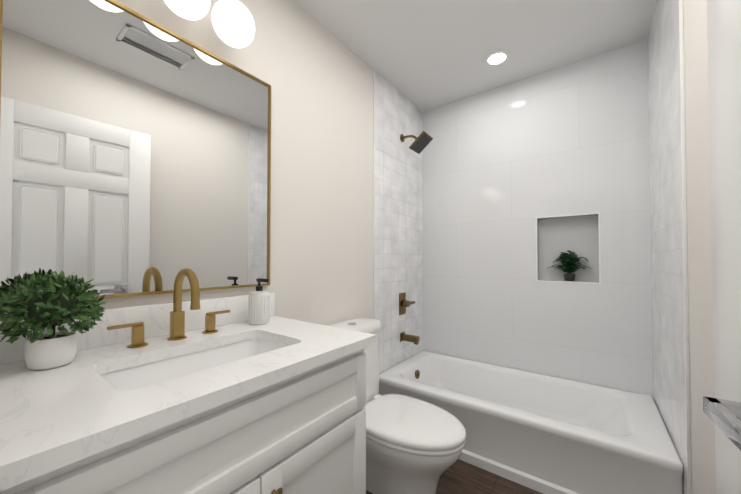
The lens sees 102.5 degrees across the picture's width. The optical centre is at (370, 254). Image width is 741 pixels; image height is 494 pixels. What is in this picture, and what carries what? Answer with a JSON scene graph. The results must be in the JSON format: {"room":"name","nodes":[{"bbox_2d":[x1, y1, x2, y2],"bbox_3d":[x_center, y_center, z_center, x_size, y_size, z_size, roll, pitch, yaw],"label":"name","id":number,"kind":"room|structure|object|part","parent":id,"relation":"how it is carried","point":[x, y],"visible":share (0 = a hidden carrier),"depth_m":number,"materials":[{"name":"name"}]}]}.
{"room":"bathroom","nodes":[
{"label":"bathroom","id":0,"kind":"room"},
{"bbox_2d":[4,0,372,324],"bbox_3d":[-0.764,-0.023,1.004,0.120,2.440,4.120,-1,-1,37],"label":"wall","id":1,"kind":"structure","parent":0,"point":[312,71],"depth_m":1.52,"materials":[{"name":"white paint"}]},
{"bbox_2d":[0,0,270,306],"bbox_3d":[-0.672,-0.312,1.012,0.021,0.882,0.755,-1,-1,37],"label":"mirror","id":2,"kind":"object","parent":1,"relation":"attached to","point":[135,153],"visible":0.98,"depth_m":0.90,"materials":[{"name":"gold metal"}]},
{"bbox_2d":[164,0,254,47],"bbox_3d":[-0.613,-0.957,0.976,0.172,0.353,0.476,-1,-1,37],"label":"sconce","id":3,"kind":"object","parent":1,"relation":"attached to","point":[233,23],"visible":1,"depth_m":1.04,"materials":[{"name":"white glass"}]},
{"bbox_3d":[-0.603,-0.854,0.967,0.146,0.146,0.146,-1,-1,37],"label":"globe","id":4,"kind":"part","parent":3,"relation":"part of","materials":[{"name":"white glass"}]},
{"bbox_3d":[-0.504,-0.852,1.099,0.146,0.146,0.146,-1,-1,37],"label":"globe","id":5,"kind":"part","parent":3,"relation":"part of","materials":[{"name":"white glass"}]},
{"bbox_2d":[373,70,374,318],"bbox_3d":[0.024,-0.007,1.958,0.010,2.440,0.008,-1,-1,37],"label":"trim","id":6,"kind":"structure","parent":1,"relation":"attached to","point":[373,194],"depth_m":1.96,"materials":[{"name":"white"}]},
{"bbox_2d":[375,71,422,373],"bbox_3d":[0.234,-0.002,2.243,0.008,2.440,0.700,-1,-1,37],"label":"wall tile","id":7,"kind":"structure","parent":1,"relation":"attached to","point":[398,216],"depth_m":2.19,"materials":[{"name":"white tile"}]},
{"bbox_2d":[399,131,432,344],"bbox_3d":[0.336,-0.130,2.188,0.223,1.562,0.180,-1,-1,37],"label":"shower","id":8,"kind":"object","parent":7,"relation":"attached to","point":[421,142],"visible":1,"depth_m":2.19,"materials":[{"name":"brown metal"}]},
{"bbox_3d":[0.292,0.617,2.190,0.135,0.068,0.064,-1,-1,37],"label":"spout","id":9,"kind":"part","parent":8,"relation":"part of","materials":[{"name":"brown metal"}]},
{"bbox_2d":[366,459,542,493],"bbox_3d":[-0.141,1.189,0.522,1.670,0.200,4.120,-1,-1,37],"label":"floor","id":10,"kind":"structure","parent":0,"point":[458,476],"depth_m":1.44,"materials":[{"name":"brown wood"}]},
{"bbox_2d":[0,292,376,493],"bbox_3d":[-0.448,0.627,0.824,0.586,0.935,0.816,-1,-1,37],"label":"bathroom vanity","id":11,"kind":"object","parent":10,"relation":"on","point":[237,403],"visible":0.98,"depth_m":0.67,"materials":[{"name":"white paint"}]},
{"bbox_2d":[0,269,106,369],"bbox_3d":[-0.751,0.147,0.704,0.194,0.228,0.197,-1,-1,37],"label":"boxwood plant","id":12,"kind":"object","parent":11,"relation":"on","point":[42,310],"visible":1,"depth_m":0.67,"materials":[{"name":"green plant"}]},
{"bbox_3d":[-0.751,0.226,0.701,0.086,0.070,0.086,-1,-1,37],"label":"pot","id":13,"kind":"part","parent":12,"relation":"part of","materials":[{"name":"white ceramic"}]},
{"bbox_2d":[107,268,229,347],"bbox_3d":[-0.569,0.153,0.912,0.162,0.223,0.340,-1,-1,37],"label":"faucet","id":14,"kind":"object","parent":11,"relation":"on","point":[177,322],"visible":1,"depth_m":0.92,"materials":[{"name":"gold metal"}]},
{"bbox_2d":[100,339,286,390],"bbox_3d":[-0.436,0.361,0.810,0.284,0.133,0.474,-1,-1,37],"label":"sink","id":15,"kind":"object","parent":11,"relation":"in","point":[146,372],"depth_m":0.87,"materials":[{"name":"white ceramic"}]},
{"bbox_2d":[248,278,269,324],"bbox_3d":[-0.432,0.181,1.163,0.090,0.176,0.079,-1,-1,37],"label":"soap dispenser","id":16,"kind":"object","parent":11,"relation":"on","point":[259,306],"visible":1,"depth_m":1.14,"materials":[{"name":"white ceramic"}]},
{"bbox_2d":[327,318,465,493],"bbox_3d":[0.104,0.736,1.450,0.714,0.737,0.398,-1,-1,37],"label":"toilet","id":17,"kind":"object","parent":10,"relation":"on","point":[415,446],"visible":0.5,"depth_m":1.30,"materials":[{"name":"white ceramic"}]},
{"bbox_3d":[0.186,0.780,1.388,0.510,0.057,0.382,-1,-1,37],"label":"seat","id":18,"kind":"part","parent":17,"relation":"part of","materials":[{"name":"white plastic"}]},
{"bbox_2d":[379,350,682,493],"bbox_3d":[0.805,0.951,1.803,1.410,0.320,0.698,-1,-1,37],"label":"bathtub","id":19,"kind":"object","parent":10,"relation":"on","point":[543,433],"visible":0.81,"depth_m":1.50,"materials":[{"name":"white ceramic"}]},
{"bbox_2d":[293,0,656,111],"bbox_3d":[-0.141,-1.300,0.564,1.670,0.100,4.120,-1,-1,37],"label":"ceiling","id":20,"kind":"structure","parent":0,"point":[424,55],"depth_m":1.67,"materials":[{"name":"white paint"}]},
{"bbox_2d":[484,50,510,66],"bbox_3d":[0.791,-1.226,1.863,0.156,0.006,0.156,-1,-1,37],"label":"recessed light","id":21,"kind":"object","parent":20,"relation":"in","point":[505,60],"depth_m":1.86,"materials":[{"name":"white"}]},
{"bbox_3d":[0.791,-1.227,1.863,0.102,0.002,0.102,-1,-1,37],"label":"recessed ceiling light lens","id":22,"kind":"part","parent":21,"relation":"part of","materials":[{"name":"white plastic"}]},
{"bbox_2d":[423,39,652,396],"bbox_3d":[1.040,-0.004,2.137,1.670,2.640,0.090,-1,-1,37],"label":"wall","id":23,"kind":"structure","parent":0,"point":[504,166],"depth_m":2.00,"materials":[{"name":"tile"}]},
{"bbox_2d":[536,212,600,283],"bbox_3d":[1.263,-0.038,1.918,0.346,0.436,0.006,-1,-1,37],"label":"trim","id":24,"kind":"structure","parent":23,"relation":"attached to","point":[598,213],"depth_m":1.89,"materials":[{"name":"white tile"}]},
{"bbox_2d":[546,250,592,280],"bbox_3d":[1.298,0.072,1.947,0.274,0.200,0.122,-1,-1,37],"label":"fern plant","id":25,"kind":"object","parent":23,"relation":"in","point":[568,267],"visible":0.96,"depth_m":1.93,"materials":[{"name":"green plant"}]},
{"bbox_3d":[1.300,0.149,1.944,0.066,0.045,0.066,-1,-1,37],"label":"pot","id":26,"kind":"part","parent":25,"relation":"part of","materials":[{"name":"grey ceramic"}]},
{"bbox_2d":[683,0,715,493],"bbox_3d":[0.481,-0.038,0.081,0.120,2.440,4.120,-1,-1,37],"label":"wall","id":27,"kind":"structure","parent":0,"point":[701,362],"depth_m":0.95,"materials":[{"name":"white paint"}]},
{"bbox_2d":[647,0,687,493],"bbox_3d":[1.362,-0.017,1.377,0.008,2.440,0.750,-1,-1,37],"label":"wall tile","id":28,"kind":"structure","parent":27,"relation":"attached to","point":[666,244],"depth_m":1.30,"materials":[{"name":"white tile"}]},
{"bbox_2d":[679,0,691,493],"bbox_3d":[1.135,-0.022,1.073,0.010,2.440,0.008,-1,-1,37],"label":"trim","id":29,"kind":"structure","parent":27,"relation":"attached to","point":[685,264],"depth_m":1.07,"materials":[{"name":"white"}]},
{"bbox_3d":[-0.403,-0.087,0.190,1.430,2.340,0.120,-1,-1,37],"label":"wall","id":30,"kind":"structure","parent":0,"visible":0},
{"bbox_2d":[707,0,740,493],"bbox_3d":[0.390,0.110,0.181,0.035,1.930,0.720,-1,-1,32],"label":"door","id":31,"kind":"structure","parent":30,"relation":"in","point":[724,47],"depth_m":0.45,"materials":[{"name":"white paint"}]},
{"bbox_2d":[703,396,740,450],"bbox_3d":[0.445,0.201,0.351,0.055,0.066,0.141,-1,-1,37],"label":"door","id":32,"kind":"structure","parent":31,"relation":"attached to","point":[724,416],"depth_m":0.36,"materials":[{"name":"silver metal"}]}
]}

